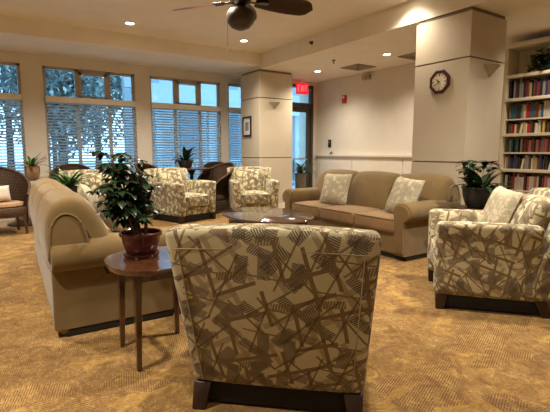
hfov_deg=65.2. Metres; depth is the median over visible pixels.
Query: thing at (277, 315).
armchair
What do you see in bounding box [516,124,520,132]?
book
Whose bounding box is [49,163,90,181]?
wicker chair
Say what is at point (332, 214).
seat cushion
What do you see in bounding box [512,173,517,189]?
book
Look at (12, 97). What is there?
window blind
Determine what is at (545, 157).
book
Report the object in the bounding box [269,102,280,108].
wall sconce
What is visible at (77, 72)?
window
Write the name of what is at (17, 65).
window
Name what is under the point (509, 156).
book
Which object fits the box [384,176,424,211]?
throw pillow
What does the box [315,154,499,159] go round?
trim
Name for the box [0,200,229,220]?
baseboard
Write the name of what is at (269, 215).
coffee table
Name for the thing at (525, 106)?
book
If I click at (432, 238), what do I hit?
seat cushion
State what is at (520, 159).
book
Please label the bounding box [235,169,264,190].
cushion
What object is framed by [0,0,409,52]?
ceiling
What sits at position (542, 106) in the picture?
book
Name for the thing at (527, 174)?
book
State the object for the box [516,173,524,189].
book
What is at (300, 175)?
potted plant
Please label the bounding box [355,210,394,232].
seat cushion
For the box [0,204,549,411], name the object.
floor
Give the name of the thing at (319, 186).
cushion
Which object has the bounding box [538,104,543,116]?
book
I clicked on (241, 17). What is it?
ceiling fan
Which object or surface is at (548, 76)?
book
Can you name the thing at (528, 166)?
book
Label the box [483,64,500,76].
wall sconce
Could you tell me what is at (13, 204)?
seat cushion
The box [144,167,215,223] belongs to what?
armchair
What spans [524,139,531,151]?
book
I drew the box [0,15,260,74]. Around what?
ceiling
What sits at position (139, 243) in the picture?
potted plant
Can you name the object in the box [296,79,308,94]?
exit sign
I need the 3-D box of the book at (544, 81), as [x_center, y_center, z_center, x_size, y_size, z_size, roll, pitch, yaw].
[3.752,-1.623,5.940,0.160,0.210,0.032,-5,9,-33]
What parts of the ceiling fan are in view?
blade, motor, lamp shade, blade, blade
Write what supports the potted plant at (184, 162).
on the round table at (191, 171)
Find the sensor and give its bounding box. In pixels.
[361,74,370,79]
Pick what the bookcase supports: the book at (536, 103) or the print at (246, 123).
the book at (536, 103)
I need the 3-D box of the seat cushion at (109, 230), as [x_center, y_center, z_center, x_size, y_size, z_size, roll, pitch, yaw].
[-1.489,0.321,4.032,0.590,0.208,0.689,-4,8,-31]
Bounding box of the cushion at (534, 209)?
[510,194,549,231]
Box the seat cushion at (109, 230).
[106,227,119,232]
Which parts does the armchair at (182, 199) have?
backrest, arm, leg, rail, seat, arm, leg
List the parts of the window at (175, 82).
vent sash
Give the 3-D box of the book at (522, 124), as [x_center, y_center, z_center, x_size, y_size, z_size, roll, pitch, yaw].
[3.607,-1.127,6.223,0.170,0.155,0.056,-5,9,-33]
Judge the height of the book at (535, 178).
0.200 m
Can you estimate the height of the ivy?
0.343 m
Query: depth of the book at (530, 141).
6.09 m
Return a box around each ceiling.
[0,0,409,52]
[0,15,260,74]
[230,0,549,82]
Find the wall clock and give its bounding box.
[429,69,449,93]
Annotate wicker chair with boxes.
[0,166,30,233]
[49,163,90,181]
[95,163,137,207]
[135,163,158,199]
[197,162,234,209]
[202,161,228,201]
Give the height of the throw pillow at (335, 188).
0.423 m
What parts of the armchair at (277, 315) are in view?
leg, rail, leg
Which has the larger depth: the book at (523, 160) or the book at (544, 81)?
the book at (523, 160)
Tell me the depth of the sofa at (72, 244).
2.82 m
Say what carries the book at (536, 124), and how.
on the bookcase
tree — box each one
[0,65,53,169]
[0,65,114,165]
[6,68,96,168]
[53,75,123,165]
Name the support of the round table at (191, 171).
on the floor
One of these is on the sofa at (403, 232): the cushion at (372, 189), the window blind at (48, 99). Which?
the cushion at (372, 189)
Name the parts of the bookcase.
panel, shelf, shelf, shelf, shelf, shelf, shelf, shelf, panel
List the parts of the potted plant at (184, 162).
pot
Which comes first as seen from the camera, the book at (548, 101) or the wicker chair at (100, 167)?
the book at (548, 101)
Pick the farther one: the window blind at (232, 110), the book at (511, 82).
the window blind at (232, 110)
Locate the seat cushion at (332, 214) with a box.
[320,205,379,224]
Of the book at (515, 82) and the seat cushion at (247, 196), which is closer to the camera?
the book at (515, 82)
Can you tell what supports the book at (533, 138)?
on the bookcase
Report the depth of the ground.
43.34 m
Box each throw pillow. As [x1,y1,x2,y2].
[0,185,10,201]
[78,183,91,204]
[89,193,129,230]
[319,173,351,204]
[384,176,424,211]
[481,185,522,222]
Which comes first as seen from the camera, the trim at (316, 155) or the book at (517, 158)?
the book at (517, 158)
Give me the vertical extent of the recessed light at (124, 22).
0.011 m
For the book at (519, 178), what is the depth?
6.25 m
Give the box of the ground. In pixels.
[0,161,294,188]
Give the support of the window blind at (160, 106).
attached to the wall at (31, 74)
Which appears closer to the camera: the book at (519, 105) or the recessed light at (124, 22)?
the book at (519, 105)
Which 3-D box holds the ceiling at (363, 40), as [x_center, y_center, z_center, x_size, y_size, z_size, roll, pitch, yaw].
[3.422,-2.467,4.816,2.050,0.440,13.050,-5,9,-33]
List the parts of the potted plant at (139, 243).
pot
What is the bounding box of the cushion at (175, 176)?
[156,170,187,191]
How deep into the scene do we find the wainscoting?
9.11 m
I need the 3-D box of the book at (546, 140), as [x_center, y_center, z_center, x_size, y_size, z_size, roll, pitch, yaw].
[3.791,-0.835,5.962,0.149,0.181,0.034,-5,9,-33]
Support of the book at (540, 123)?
on the bookcase
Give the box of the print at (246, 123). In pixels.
[245,122,248,130]
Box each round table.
[7,176,49,226]
[177,167,210,179]
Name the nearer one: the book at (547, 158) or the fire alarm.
the book at (547, 158)
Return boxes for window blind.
[0,93,25,174]
[45,95,138,181]
[151,102,221,179]
[229,107,241,166]
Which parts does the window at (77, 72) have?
vent sash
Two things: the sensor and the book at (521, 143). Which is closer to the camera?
the book at (521, 143)
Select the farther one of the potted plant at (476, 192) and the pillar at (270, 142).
the pillar at (270, 142)
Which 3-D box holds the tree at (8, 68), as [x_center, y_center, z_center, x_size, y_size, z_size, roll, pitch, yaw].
[-13.666,-8.518,26.029,6.548,12.975,6.233,3,8,25]
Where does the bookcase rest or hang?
on the floor
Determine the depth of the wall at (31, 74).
8.16 m
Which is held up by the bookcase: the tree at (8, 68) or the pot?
the pot
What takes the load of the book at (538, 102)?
on the bookcase
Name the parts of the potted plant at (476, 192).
pot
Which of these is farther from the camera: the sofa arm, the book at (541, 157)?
the book at (541, 157)
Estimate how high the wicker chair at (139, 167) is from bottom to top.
0.981 m
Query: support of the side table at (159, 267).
on the floor
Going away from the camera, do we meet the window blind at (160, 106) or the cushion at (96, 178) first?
the cushion at (96, 178)
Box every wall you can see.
[0,50,316,212]
[299,35,549,186]
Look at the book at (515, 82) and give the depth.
6.21 m
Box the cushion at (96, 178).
[71,173,109,191]
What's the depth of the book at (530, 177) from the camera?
6.13 m
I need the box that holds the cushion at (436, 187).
[391,173,454,200]
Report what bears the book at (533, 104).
on the bookcase
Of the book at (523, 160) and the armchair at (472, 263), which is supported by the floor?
the armchair at (472, 263)
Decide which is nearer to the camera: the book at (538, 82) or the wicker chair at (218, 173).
the book at (538, 82)
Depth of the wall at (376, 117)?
9.00 m
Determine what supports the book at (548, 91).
on the bookcase
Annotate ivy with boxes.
[524,48,549,72]
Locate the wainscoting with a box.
[316,157,413,184]
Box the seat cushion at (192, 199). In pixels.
[185,192,208,207]
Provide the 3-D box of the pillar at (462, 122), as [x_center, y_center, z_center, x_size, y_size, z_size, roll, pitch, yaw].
[2.307,-0.911,5.498,0.754,2.820,0.774,-5,9,-33]
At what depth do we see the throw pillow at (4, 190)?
6.17 m
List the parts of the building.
post, post, railing, post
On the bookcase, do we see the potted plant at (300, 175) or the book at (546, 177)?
the book at (546, 177)
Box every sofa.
[29,178,180,336]
[282,169,460,260]
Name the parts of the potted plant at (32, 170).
pot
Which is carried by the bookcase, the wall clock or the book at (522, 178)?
the book at (522, 178)
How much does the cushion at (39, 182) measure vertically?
0.632 m
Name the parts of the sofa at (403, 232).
arm, arm, arm, arm, panel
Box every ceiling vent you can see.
[341,64,375,70]
[398,52,415,59]
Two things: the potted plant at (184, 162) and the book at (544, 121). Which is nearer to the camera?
the book at (544, 121)
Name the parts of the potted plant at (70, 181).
pot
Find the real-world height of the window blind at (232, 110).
1.765 m
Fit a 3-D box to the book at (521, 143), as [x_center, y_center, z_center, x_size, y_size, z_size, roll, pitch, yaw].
[3.601,-0.880,6.230,0.133,0.203,0.026,-5,9,-33]
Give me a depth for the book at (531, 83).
6.04 m
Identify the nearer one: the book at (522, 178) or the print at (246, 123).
the book at (522, 178)
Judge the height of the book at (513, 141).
0.180 m
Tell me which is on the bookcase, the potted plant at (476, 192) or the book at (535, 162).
the book at (535, 162)
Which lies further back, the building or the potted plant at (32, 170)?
the building
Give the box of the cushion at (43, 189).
[32,182,71,243]
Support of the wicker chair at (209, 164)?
on the floor
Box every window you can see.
[0,62,28,198]
[42,66,136,171]
[150,76,220,175]
[228,84,241,161]
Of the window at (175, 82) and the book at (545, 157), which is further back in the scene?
the window at (175, 82)
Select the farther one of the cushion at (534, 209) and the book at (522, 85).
the book at (522, 85)
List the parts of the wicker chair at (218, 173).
seat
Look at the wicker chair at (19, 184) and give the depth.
6.54 m
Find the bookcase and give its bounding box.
[498,36,549,193]
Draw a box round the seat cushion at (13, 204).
[0,200,24,208]
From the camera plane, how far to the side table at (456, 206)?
4.55 m
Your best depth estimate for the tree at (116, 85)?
19.32 m
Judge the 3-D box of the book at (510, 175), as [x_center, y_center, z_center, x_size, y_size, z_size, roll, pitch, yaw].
[3.538,-0.361,6.409,0.159,0.218,0.026,-5,9,-33]
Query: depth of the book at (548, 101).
5.87 m
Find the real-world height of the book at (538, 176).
0.221 m
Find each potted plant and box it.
[16,153,46,177]
[45,169,94,192]
[85,151,165,259]
[170,146,198,167]
[292,159,317,187]
[452,160,513,208]
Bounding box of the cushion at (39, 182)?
[29,178,60,228]
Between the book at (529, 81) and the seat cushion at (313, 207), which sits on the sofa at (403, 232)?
the seat cushion at (313, 207)
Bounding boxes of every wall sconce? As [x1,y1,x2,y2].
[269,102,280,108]
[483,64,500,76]
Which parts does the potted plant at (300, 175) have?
pot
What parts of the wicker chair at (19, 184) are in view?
seat, leg, leg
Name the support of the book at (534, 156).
on the bookcase
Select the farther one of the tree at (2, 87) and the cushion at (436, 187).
the tree at (2, 87)
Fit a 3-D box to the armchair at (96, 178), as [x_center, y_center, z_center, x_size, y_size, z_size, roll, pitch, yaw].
[-2.833,-0.110,6.785,0.879,0.905,0.982,-5,9,-35]
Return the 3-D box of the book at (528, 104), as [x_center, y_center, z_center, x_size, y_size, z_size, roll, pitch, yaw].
[3.630,-1.358,6.127,0.144,0.217,0.028,-5,9,-33]
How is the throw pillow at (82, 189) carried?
on the sofa at (72, 244)
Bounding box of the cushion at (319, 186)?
[316,169,358,203]
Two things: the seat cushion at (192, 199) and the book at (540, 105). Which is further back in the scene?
the seat cushion at (192, 199)
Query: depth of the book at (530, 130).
6.06 m
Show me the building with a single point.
(161, 90)
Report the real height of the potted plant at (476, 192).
0.501 m
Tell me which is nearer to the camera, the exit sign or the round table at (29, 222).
the round table at (29, 222)
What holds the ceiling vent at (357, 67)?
in the ceiling at (363, 40)
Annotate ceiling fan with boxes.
[172,0,312,52]
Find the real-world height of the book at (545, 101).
0.224 m
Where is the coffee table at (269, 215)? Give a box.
[222,207,313,224]
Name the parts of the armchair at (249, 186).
arm, backrest, seat, arm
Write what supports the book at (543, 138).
on the bookcase
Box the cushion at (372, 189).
[347,171,399,209]
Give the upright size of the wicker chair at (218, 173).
0.981 m
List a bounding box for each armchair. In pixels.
[58,169,130,219]
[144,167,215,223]
[165,223,381,411]
[227,166,278,208]
[427,188,549,318]
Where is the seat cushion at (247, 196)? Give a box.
[241,190,270,203]
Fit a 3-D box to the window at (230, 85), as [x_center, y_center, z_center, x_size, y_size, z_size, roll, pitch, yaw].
[-0.872,-1.586,9.855,0.470,2.340,0.190,-5,9,-33]
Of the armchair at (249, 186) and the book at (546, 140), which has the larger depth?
the armchair at (249, 186)
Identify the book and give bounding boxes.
[508,155,513,168]
[508,174,512,188]
[509,81,513,98]
[511,140,514,151]
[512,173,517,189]
[513,81,519,97]
[513,155,521,168]
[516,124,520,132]
[516,138,520,151]
[516,157,522,168]
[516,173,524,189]
[517,104,520,118]
[518,158,522,168]
[518,177,520,189]
[519,79,525,97]
[519,123,523,132]
[520,138,522,151]
[520,158,524,168]
[520,177,523,189]
[521,82,523,96]
[523,105,526,117]
[523,174,530,189]
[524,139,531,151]
[524,155,531,168]
[525,79,532,96]
[526,103,530,117]
[526,156,532,168]
[527,80,533,96]
[528,140,531,151]
[528,176,534,190]
[529,82,533,96]
[529,121,537,132]
[531,103,534,117]
[531,137,539,151]
[532,122,537,132]
[532,155,538,168]
[533,79,539,95]
[533,177,536,187]
[534,102,537,117]
[534,123,537,132]
[534,157,538,169]
[535,139,541,151]
[536,81,539,95]
[536,175,543,187]
[537,102,543,117]
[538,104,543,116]
[538,120,543,132]
[539,80,542,95]
[539,155,545,169]
[541,105,543,116]
[542,80,545,94]
[542,120,549,132]
[542,138,549,151]
[543,100,546,116]
[543,156,549,169]
[544,139,549,151]
[544,176,549,187]
[545,75,549,94]
[546,100,549,116]
[546,157,549,169]
[547,80,549,94]
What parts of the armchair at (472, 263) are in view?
leg, leg, arm, arm, rail, backrest, leg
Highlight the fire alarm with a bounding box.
[342,95,346,102]
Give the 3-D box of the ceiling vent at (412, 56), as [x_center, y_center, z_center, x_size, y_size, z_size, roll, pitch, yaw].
[2.440,-2.557,7.326,0.480,0.015,0.480,-5,9,-33]
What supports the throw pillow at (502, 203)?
on the armchair at (472, 263)
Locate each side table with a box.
[104,246,179,371]
[453,205,482,209]
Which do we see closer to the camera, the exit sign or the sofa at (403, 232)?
the sofa at (403, 232)
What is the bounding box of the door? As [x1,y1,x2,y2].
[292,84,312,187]
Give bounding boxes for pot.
[538,64,549,70]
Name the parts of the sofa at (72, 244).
panel, arm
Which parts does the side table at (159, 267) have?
leg, leg, leg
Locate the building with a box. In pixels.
[121,76,298,185]
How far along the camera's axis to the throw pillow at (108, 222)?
3.74 m
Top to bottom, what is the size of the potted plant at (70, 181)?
0.357 m
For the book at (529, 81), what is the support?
on the bookcase
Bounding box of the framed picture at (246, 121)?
[242,116,251,136]
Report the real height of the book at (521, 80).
0.268 m
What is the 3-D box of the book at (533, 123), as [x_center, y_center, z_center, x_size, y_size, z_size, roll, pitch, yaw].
[3.691,-1.108,6.080,0.164,0.152,0.032,-5,9,-33]
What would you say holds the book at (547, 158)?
on the bookcase
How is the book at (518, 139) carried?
on the bookcase
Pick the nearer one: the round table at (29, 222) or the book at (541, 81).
the book at (541, 81)
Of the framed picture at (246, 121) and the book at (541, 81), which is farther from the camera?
the framed picture at (246, 121)
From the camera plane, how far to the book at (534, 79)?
5.99 m
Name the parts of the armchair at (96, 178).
backrest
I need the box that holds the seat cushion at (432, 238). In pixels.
[430,236,435,262]
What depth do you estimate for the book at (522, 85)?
6.13 m
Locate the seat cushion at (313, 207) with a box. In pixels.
[292,200,346,217]
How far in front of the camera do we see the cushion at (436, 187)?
5.01 m
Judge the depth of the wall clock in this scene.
5.20 m
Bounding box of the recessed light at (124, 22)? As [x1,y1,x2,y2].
[123,21,135,24]
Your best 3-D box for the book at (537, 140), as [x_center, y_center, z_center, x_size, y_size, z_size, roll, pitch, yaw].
[3.732,-0.847,6.061,0.163,0.179,0.035,-5,9,-33]
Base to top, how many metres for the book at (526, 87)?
0.248 m
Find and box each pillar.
[240,69,292,207]
[411,6,506,204]
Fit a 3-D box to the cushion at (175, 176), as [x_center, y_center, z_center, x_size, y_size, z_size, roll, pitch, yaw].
[-1.848,-0.408,7.784,0.283,0.465,0.575,6,9,39]
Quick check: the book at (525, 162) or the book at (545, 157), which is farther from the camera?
the book at (525, 162)
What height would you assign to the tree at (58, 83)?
6.826 m
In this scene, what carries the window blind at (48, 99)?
attached to the wall at (31, 74)
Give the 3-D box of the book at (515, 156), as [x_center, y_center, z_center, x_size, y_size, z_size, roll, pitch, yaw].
[3.565,-0.650,6.325,0.150,0.203,0.035,-5,9,-33]
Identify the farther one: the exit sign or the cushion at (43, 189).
the exit sign

